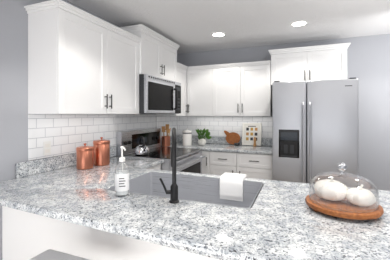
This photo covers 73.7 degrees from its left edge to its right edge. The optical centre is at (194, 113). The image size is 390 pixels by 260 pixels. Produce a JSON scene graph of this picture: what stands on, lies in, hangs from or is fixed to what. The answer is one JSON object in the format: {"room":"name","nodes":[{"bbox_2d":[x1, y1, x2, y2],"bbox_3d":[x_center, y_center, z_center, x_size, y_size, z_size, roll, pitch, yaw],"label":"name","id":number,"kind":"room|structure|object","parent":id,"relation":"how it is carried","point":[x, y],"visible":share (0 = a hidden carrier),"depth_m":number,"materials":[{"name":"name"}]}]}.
{"room":"kitchen","nodes":[
{"label":"kitchen","id":0,"kind":"room"},
{"bbox_2d":[0,0,119,259],"bbox_3d":[-1.669,0.180,1.289,0.100,2.440,7.000,0,0,22],"label":"wall","id":1,"kind":"structure","parent":0,"point":[13,82],"depth_m":1.94,"materials":[{"name":"grey paint"}]},
{"bbox_2d":[26,0,139,113],"bbox_3d":[-0.963,-0.410,2.459,0.328,0.821,1.038,0,0,22],"label":"upper cabinet","id":2,"kind":"object","parent":1,"relation":"attached to","point":[80,61],"depth_m":2.09,"materials":[{"name":"white wood"}]},
{"bbox_2d":[28,114,179,160],"bbox_3d":[-0.804,0.238,3.274,0.012,0.471,2.668,0,0,22],"label":"tile backsplash","id":3,"kind":"structure","parent":1,"relation":"attached to","point":[50,135],"depth_m":2.48,"materials":[{"name":"white tile"}]},
{"bbox_2d":[124,28,177,81],"bbox_3d":[-0.588,-0.693,3.360,0.348,0.496,0.906,0,0,22],"label":"upper cabinet","id":4,"kind":"object","parent":1,"relation":"attached to","point":[158,58],"depth_m":3.18,"materials":[{"name":"white wood"}]},
{"bbox_2d":[139,74,180,113],"bbox_3d":[-0.535,-0.223,3.339,0.462,0.435,0.902,0,0,22],"label":"microwave","id":5,"kind":"object","parent":4,"relation":"attached to","point":[158,95],"visible":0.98,"depth_m":3.09,"materials":[{"name":"grey metal"}]},
{"bbox_2d":[156,60,187,115],"bbox_3d":[-0.319,-0.348,3.964,0.395,0.756,0.408,0,0,22],"label":"upper cabinet","id":6,"kind":"object","parent":1,"relation":"attached to","point":[181,70],"depth_m":3.96,"materials":[{"name":"white wood"}]},
{"bbox_2d":[67,0,389,53],"bbox_3d":[0.510,-1.090,0.409,4.800,0.100,7.200,0,0,22],"label":"ceiling","id":7,"kind":"structure","parent":0,"point":[189,26],"depth_m":2.86,"materials":[{"name":"white paint"}]},
{"bbox_2d":[211,32,225,36],"bbox_3d":[0.307,-1.037,3.403,0.200,0.004,0.200,0,0,22],"label":"recessed light","id":8,"kind":"object","parent":7,"relation":"in","point":[220,34],"visible":1,"depth_m":3.39,"materials":[{"name":"white plastic"}]},
{"bbox_2d":[290,21,308,26],"bbox_3d":[1.197,-1.037,2.989,0.200,0.004,0.200,0,0,22],"label":"recessed light","id":9,"kind":"object","parent":7,"relation":"in","point":[297,24],"visible":1,"depth_m":2.98,"materials":[{"name":"white plastic"}]},
{"bbox_2d":[177,34,389,190],"bbox_3d":[1.840,0.180,3.700,4.800,2.440,0.100,0,0,22],"label":"wall","id":10,"kind":"structure","parent":0,"point":[368,62],"depth_m":3.46,"materials":[{"name":"grey paint"}]},
{"bbox_2d":[188,65,215,115],"bbox_3d":[0.137,-0.348,4.119,0.508,0.756,0.395,0,0,22],"label":"upper cabinet","id":11,"kind":"object","parent":10,"relation":"attached to","point":[201,79],"depth_m":4.00,"materials":[{"name":"white wood"}]},
{"bbox_2d":[180,116,271,137],"bbox_3d":[0.466,0.199,4.194,1.618,0.332,0.010,0,0,22],"label":"tile backsplash","id":12,"kind":"structure","parent":10,"relation":"attached to","point":[216,125],"depth_m":4.20,"materials":[{"name":"white tile"}]},
{"bbox_2d":[216,60,271,115],"bbox_3d":[0.691,-0.348,3.932,0.905,0.756,0.328,0,0,22],"label":"upper cabinet","id":13,"kind":"object","parent":10,"relation":"attached to","point":[241,89],"depth_m":3.75,"materials":[{"name":"white wood"}]},
{"bbox_2d":[269,44,347,82],"bbox_3d":[1.544,-0.624,3.587,0.925,0.449,0.328,0,0,22],"label":"upper cabinet","id":14,"kind":"object","parent":10,"relation":"attached to","point":[297,64],"depth_m":3.42,"materials":[{"name":"white wood"}]},
{"bbox_3d":[0.510,1.450,0.409,4.800,0.100,7.200,0,0,22],"label":"floor","id":15,"kind":"structure","parent":0,"visible":0},
{"bbox_2d":[29,249,88,259],"bbox_3d":[-0.655,1.051,1.128,0.425,0.701,0.406,0,0,22],"label":"bar stool","id":16,"kind":"object","parent":15,"relation":"on","point":[50,254],"visible":1,"depth_m":1.28,"materials":[{"name":"grey"}]},
{"bbox_2d":[82,164,161,259],"bbox_3d":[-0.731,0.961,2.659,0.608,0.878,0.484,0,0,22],"label":"base cabinet","id":17,"kind":"object","parent":15,"relation":"on","point":[97,244],"depth_m":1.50,"materials":[{"name":"white wood"}]},
{"bbox_2d":[160,139,199,148],"bbox_3d":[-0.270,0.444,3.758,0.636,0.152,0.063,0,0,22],"label":"countertop","id":18,"kind":"structure","parent":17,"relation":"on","point":[179,142],"depth_m":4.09,"materials":[{"name":"stone"}]},
{"bbox_2d":[0,151,389,259],"bbox_3d":[0.263,0.444,1.392,3.396,0.152,1.170,0,0,22],"label":"countertop","id":19,"kind":"structure","parent":17,"relation":"on","point":[280,220],"depth_m":1.22,"materials":[{"name":"stone"}]},
{"bbox_2d":[76,143,93,169],"bbox_3d":[-0.973,0.368,2.302,0.145,0.222,0.145,0,0,22],"label":"copper canister","id":20,"kind":"object","parent":19,"relation":"on","point":[84,157],"visible":1,"depth_m":2.25,"materials":[{"name":"brown metal"}]},
{"bbox_2d":[93,137,109,165],"bbox_3d":[-0.886,0.348,2.466,0.153,0.262,0.153,0,0,22],"label":"copper canister","id":21,"kind":"object","parent":19,"relation":"on","point":[101,152],"visible":1,"depth_m":2.40,"materials":[{"name":"brown metal"}]},
{"bbox_2d":[115,146,128,195],"bbox_3d":[-0.431,0.335,1.542,0.088,0.288,0.084,0,0,22],"label":"soap dispenser","id":22,"kind":"object","parent":19,"relation":"on","point":[122,182],"visible":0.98,"depth_m":1.51,"materials":[{"name":"clear glass"}]},
{"bbox_2d":[159,128,178,203],"bbox_3d":[-0.124,0.278,1.474,0.119,0.402,0.216,0,0,22],"label":"faucet","id":23,"kind":"object","parent":19,"relation":"on","point":[173,191],"visible":1,"depth_m":1.41,"materials":[{"name":"black metal"}]},
{"bbox_2d":[107,172,262,208],"bbox_3d":[-0.045,0.620,1.749,0.985,0.279,0.610,0,0,22],"label":"sink","id":24,"kind":"object","parent":19,"relation":"in","point":[201,189],"visible":0.33,"depth_m":2.01,"materials":[{"name":"silver metal"}]},
{"bbox_2d":[220,172,246,200],"bbox_3d":[0.287,0.543,1.953,0.170,0.164,0.154,0,0,22],"label":"towel","id":25,"kind":"object","parent":24,"relation":"hanging from","point":[231,186],"visible":1,"depth_m":1.89,"materials":[{"name":"white fabric"}]},
{"bbox_2d":[305,163,383,219],"bbox_3d":[0.737,0.361,1.304,0.340,0.236,0.340,0,0,22],"label":"cloche","id":26,"kind":"object","parent":19,"relation":"on","point":[332,197],"visible":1,"depth_m":1.24,"materials":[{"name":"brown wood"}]},
{"bbox_2d":[116,128,205,173],"bbox_3d":[-0.376,0.802,3.274,0.785,1.195,0.906,0,0,22],"label":"range","id":27,"kind":"object","parent":15,"relation":"on","point":[189,160],"visible":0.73,"depth_m":3.18,"materials":[{"name":"silver metal"}]},
{"bbox_2d":[134,136,148,154],"bbox_3d":[-0.609,0.364,3.029,0.193,0.216,0.172,0,0,22],"label":"kettle","id":28,"kind":"object","parent":27,"relation":"on","point":[141,148],"visible":1,"depth_m":2.97,"materials":[{"name":"silver metal"}]},
{"bbox_2d":[202,151,213,174],"bbox_3d":[0.274,0.961,3.949,0.225,0.878,0.608,0,0,22],"label":"base cabinet","id":29,"kind":"object","parent":15,"relation":"on","point":[207,162],"depth_m":3.66,"materials":[{"name":"white wood"}]},
{"bbox_2d":[214,152,241,174],"bbox_3d":[0.504,0.961,3.856,0.488,0.878,0.608,0,0,22],"label":"base cabinet","id":30,"kind":"object","parent":15,"relation":"on","point":[229,162],"depth_m":3.56,"materials":[{"name":"white wood"}]},
{"bbox_2d":[242,153,271,179],"bbox_3d":[0.865,0.961,3.710,0.526,0.878,0.608,0,0,22],"label":"base cabinet","id":31,"kind":"object","parent":15,"relation":"on","point":[258,166],"depth_m":3.40,"materials":[{"name":"white wood"}]},
{"bbox_2d":[161,135,271,154],"bbox_3d":[0.335,0.444,3.899,1.651,0.152,0.651,0,0,22],"label":"countertop","id":32,"kind":"structure","parent":31,"relation":"on","point":[216,144],"depth_m":3.84,"materials":[{"name":"stone"}]},
{"bbox_2d":[162,124,170,146],"bbox_3d":[-0.429,0.318,3.885,0.150,0.323,0.145,0,0,22],"label":"utensil crock","id":33,"kind":"object","parent":32,"relation":"on","point":[165,141],"visible":1,"depth_m":3.83,"materials":[{"name":"orange metal"}]},
{"bbox_2d":[182,128,191,145],"bbox_3d":[-0.119,0.348,3.963,0.145,0.262,0.145,0,0,22],"label":"canister","id":34,"kind":"object","parent":32,"relation":"on","point":[187,137],"visible":1,"depth_m":3.90,"materials":[{"name":"white ceramic"}]},
{"bbox_2d":[196,128,211,144],"bbox_3d":[0.148,0.347,3.982,0.243,0.263,0.323,0,0,22],"label":"potted plant","id":35,"kind":"object","parent":32,"relation":"on","point":[201,140],"visible":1,"depth_m":3.95,"materials":[{"name":"green plant"}]},
{"bbox_2d":[224,130,239,143],"bbox_3d":[0.577,0.367,4.067,0.268,0.212,0.063,0,0,22],"label":"cutting board","id":36,"kind":"object","parent":32,"relation":"on","point":[232,137],"visible":0.96,"depth_m":4.05,"materials":[{"name":"brown wood"}]},
{"bbox_2d":[242,123,261,145],"bbox_3d":[0.867,0.309,3.974,0.290,0.338,0.070,0,0,22],"label":"framed print","id":37,"kind":"object","parent":32,"relation":"on","point":[250,131],"visible":0.98,"depth_m":3.98,"materials":[{"name":"white paper"}]},
{"bbox_2d":[272,77,357,187],"bbox_3d":[1.487,0.500,3.311,0.900,1.800,0.846,0,0,22],"label":"fridge","id":38,"kind":"object","parent":15,"relation":"on","point":[314,127],"visible":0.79,"depth_m":2.97,"materials":[{"name":"grey metal"}]}
]}

